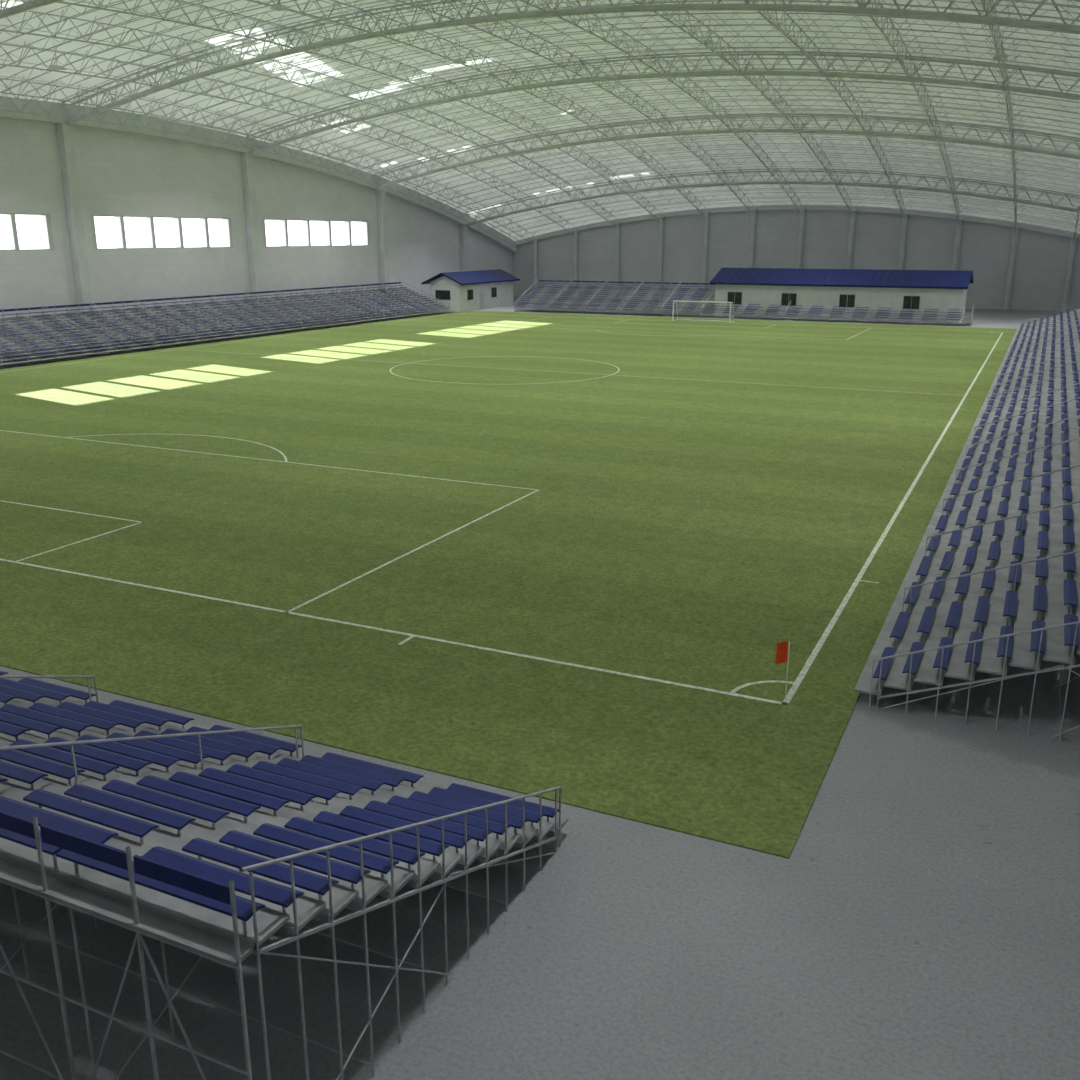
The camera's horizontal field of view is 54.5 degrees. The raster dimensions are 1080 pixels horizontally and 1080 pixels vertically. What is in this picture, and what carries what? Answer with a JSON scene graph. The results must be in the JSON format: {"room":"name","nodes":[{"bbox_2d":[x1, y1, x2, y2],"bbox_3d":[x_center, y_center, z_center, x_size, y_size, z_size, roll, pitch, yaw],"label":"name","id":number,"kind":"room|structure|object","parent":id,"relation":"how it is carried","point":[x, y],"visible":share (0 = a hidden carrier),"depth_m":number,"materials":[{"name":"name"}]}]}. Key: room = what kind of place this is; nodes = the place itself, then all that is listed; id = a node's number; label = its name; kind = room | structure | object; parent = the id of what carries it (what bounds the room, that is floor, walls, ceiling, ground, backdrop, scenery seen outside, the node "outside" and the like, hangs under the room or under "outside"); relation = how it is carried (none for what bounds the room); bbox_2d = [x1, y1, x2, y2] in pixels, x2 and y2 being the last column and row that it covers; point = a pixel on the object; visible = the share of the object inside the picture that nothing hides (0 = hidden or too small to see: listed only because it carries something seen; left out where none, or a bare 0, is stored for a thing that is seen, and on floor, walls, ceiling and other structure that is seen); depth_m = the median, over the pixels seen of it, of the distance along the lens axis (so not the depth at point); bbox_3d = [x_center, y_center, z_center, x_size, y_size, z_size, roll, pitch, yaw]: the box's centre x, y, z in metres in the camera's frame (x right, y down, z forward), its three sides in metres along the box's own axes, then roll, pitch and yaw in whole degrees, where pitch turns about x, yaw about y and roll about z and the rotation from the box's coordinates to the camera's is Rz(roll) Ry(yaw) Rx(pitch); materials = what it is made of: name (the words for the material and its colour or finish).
{"room":"arena","nodes":[
{"label":"arena","id":0,"kind":"room"},
{"bbox_2d":[0,118,511,350],"bbox_3d":[-46.111,-30.148,100.731,0.900,22.357,190.000,8,18,24],"label":"wall","id":1,"kind":"structure","parent":0,"point":[119,173],"depth_m":114.47,"materials":[{"name":"white paint"}]},
{"bbox_2d":[0,213,53,250],"bbox_3d":[-51.068,-26.738,90.858,0.810,3.300,20.300,8,18,24],"label":"window","id":2,"kind":"structure","parent":1,"relation":"in","point":[45,220],"depth_m":96.65,"materials":[{"name":"white glass"}]},
{"bbox_2d":[90,215,232,249],"bbox_3d":[-40.329,-33.020,112.542,0.810,3.300,20.300,8,18,24],"label":"window","id":3,"kind":"structure","parent":1,"relation":"in","point":[119,220],"depth_m":112.41,"materials":[{"name":"white glass"}]},
{"bbox_2d":[262,219,369,246],"bbox_3d":[-28.838,-39.742,135.744,0.810,3.300,22.400,8,18,24],"label":"window","id":4,"kind":"structure","parent":1,"relation":"in","point":[283,222],"depth_m":136.99,"materials":[{"name":"white glass"}]},
{"bbox_2d":[0,297,1079,1079],"bbox_3d":[-2.810,-13.536,84.100,95.000,0.300,190.000,8,18,24],"label":"floor","id":5,"kind":"structure","parent":0,"point":[921,920],"depth_m":15.77,"materials":[{"name":"concrete"}]},
{"bbox_2d":[0,281,451,368],"bbox_3d":[-39.087,-20.777,100.980,8.300,4.215,107.300,8,18,24],"label":"bleachers","id":6,"kind":"object","parent":5,"relation":"on","point":[377,298],"visible":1,"depth_m":107.89,"materials":[{"name":"blue paint"}]},
{"bbox_2d":[55,123,467,341],"bbox_3d":[-1.951,-24.103,82.918,95.000,20.658,151.100,8,18,24],"label":"columns","id":7,"kind":"structure","parent":5,"relation":"on","point":[65,140],"depth_m":120.68,"materials":[{"name":"white paint"}]},
{"bbox_2d":[0,96,1079,252],"bbox_3d":[-2.810,-27.949,79.924,95.000,14.606,190.000,8,18,24],"label":"beam","id":8,"kind":"structure","parent":7,"relation":"on","point":[5,103],"depth_m":130.44,"materials":[{"name":"white metal"}]},
{"bbox_2d":[0,0,1079,247],"bbox_3d":[-5.158,-31.245,80.132,89.225,19.475,188.031,8,18,24],"label":"truss","id":9,"kind":"object","parent":8,"relation":"attached to","point":[983,2],"visible":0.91,"depth_m":102.09,"materials":[{"name":"white metal"}]},
{"bbox_2d":[0,0,1079,242],"bbox_3d":[-3.278,-31.196,77.960,92.815,18.593,187.834,8,18,24],"label":"roof bracing","id":10,"kind":"structure","parent":9,"relation":"on","point":[780,1],"depth_m":103.64,"materials":[{"name":"white paint"}]},
{"bbox_2d":[0,1,649,214],"bbox_3d":[-17.283,-43.714,115.324,33.880,13.230,100.900,8,18,24],"label":"skylight panels","id":11,"kind":"object","parent":10,"relation":"on","point":[9,2],"visible":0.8,"depth_m":100.93,"materials":[{"name":"white glass"}]},
{"bbox_2d":[48,0,1019,182],"bbox_3d":[-3.025,-34.980,77.417,68.000,9.978,126.000,8,18,24],"label":"ceiling lights","id":12,"kind":"object","parent":10,"relation":"hanging from","point":[279,7],"visible":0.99,"depth_m":93.39},
{"bbox_2d":[0,0,1079,225],"bbox_3d":[-1.951,-33.130,80.303,92.890,15.772,151.227,8,18,24],"label":"truss","id":13,"kind":"object","parent":9,"relation":"attached to","point":[29,5],"visible":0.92,"depth_m":96.36,"materials":[{"name":"white metal"}]},
{"bbox_2d":[0,671,567,1079],"bbox_3d":[-31.080,0.353,28.061,66.038,4.208,8.300,8,18,24],"label":"bleachers","id":14,"kind":"object","parent":5,"relation":"on","point":[216,841],"visible":1,"depth_m":14.17,"materials":[{"name":"blue paint"}]},
{"bbox_2d":[421,269,519,311],"bbox_3d":[-10.005,-37.370,156.215,6.600,5.350,18.300,8,18,24],"label":"hut","id":15,"kind":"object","parent":5,"relation":"on","point":[481,289],"visible":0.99,"depth_m":151.67,"materials":[{"name":"white"}]},
{"bbox_2d":[0,310,1016,858],"bbox_3d":[-2.951,-13.790,84.384,72.450,0.030,118.700,8,18,24],"label":"grass pitch","id":16,"kind":"object","parent":5,"relation":"on","point":[679,529],"visible":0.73,"depth_m":37.92,"materials":[{"name":"green plant"}]},
{"bbox_2d":[0,314,1002,705],"bbox_3d":[-2.814,-13.777,84.263,70.490,0.001,107.810,8,18,24],"label":"field lines","id":17,"kind":"object","parent":16,"relation":"on","point":[831,624],"visible":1,"depth_m":32.39,"materials":[{"name":"white paint"}]},
{"bbox_2d":[672,300,733,322],"bbox_3d":[20.458,-28.605,130.902,7.480,2.520,2.106,8,18,24],"label":"soccer goal","id":18,"kind":"object","parent":16,"relation":"on","point":[702,302],"visible":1,"depth_m":130.71,"materials":[{"name":"white paint"}]},
{"bbox_2d":[775,641,789,703],"bbox_3d":[5.453,2.987,23.691,0.301,1.520,0.123,8,18,24],"label":"flag","id":19,"kind":"object","parent":16,"relation":"on","point":[782,651],"visible":1,"depth_m":23.58,"materials":[{"name":"red fabric"}]},
{"bbox_2d":[514,279,715,315],"bbox_3d":[10.430,-33.981,146.547,27.557,4.220,8.300,8,18,24],"label":"bleachers","id":20,"kind":"object","parent":5,"relation":"on","point":[568,294],"visible":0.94,"depth_m":146.93,"materials":[{"name":"blue paint"}]},
{"bbox_2d":[531,207,1078,311],"bbox_3d":[36.901,-44.607,164.439,84.600,14.675,0.900,8,18,24],"label":"columns","id":21,"kind":"structure","parent":5,"relation":"on","point":[661,217],"depth_m":161.88,"materials":[{"name":"white paint"}]},
{"bbox_2d":[701,298,973,325],"bbox_3d":[36.725,-28.793,132.061,33.044,2.315,3.154,8,18,24],"label":"bleachers","id":22,"kind":"object","parent":5,"relation":"on","point":[811,311],"visible":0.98,"depth_m":131.45,"materials":[{"name":"blue paint"}]},
{"bbox_2d":[854,301,1079,741],"bbox_3d":[34.507,-11.593,69.292,8.300,4.208,110.038,8,18,24],"label":"bleachers","id":23,"kind":"object","parent":5,"relation":"on","point":[932,630],"visible":1,"depth_m":31.12,"materials":[{"name":"blue paint"}]},
{"bbox_2d":[0,0,1079,240],"bbox_3d":[-2.810,-31.349,78.939,96.800,19.008,191.800,8,18,24],"label":"ceiling","id":24,"kind":"structure","parent":0,"point":[7,71],"depth_m":108.76,"materials":[{"name":"grey"}]},
{"bbox_2d":[512,205,1079,310],"bbox_3d":[38.191,-44.915,164.748,95.000,15.094,0.900,8,18,24],"label":"wall","id":25,"kind":"structure","parent":0,"point":[1041,258],"depth_m":161.96,"materials":[{"name":"grey paint"}]},
{"bbox_2d":[714,284,966,321],"bbox_3d":[39.048,-32.110,137.251,30.900,5.800,7.500,8,18,24],"label":"wall","id":26,"kind":"structure","parent":0,"point":[943,300],"depth_m":133.23,"materials":[{"name":"white paint"}]},
{"bbox_2d":[727,291,920,309],"bbox_3d":[36.019,-30.837,134.745,24.500,1.750,0.090,8,18,24],"label":"windows","id":27,"kind":"structure","parent":26,"relation":"in","point":[845,300],"depth_m":133.59,"materials":[{"name":"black glass"}]},
{"bbox_2d":[709,267,972,288],"bbox_3d":[38.961,-34.247,136.440,32.100,2.057,8.908,8,18,24],"label":"roof","id":28,"kind":"structure","parent":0,"point":[932,279],"depth_m":134.27,"materials":[{"name":"blue metal"}]}
]}

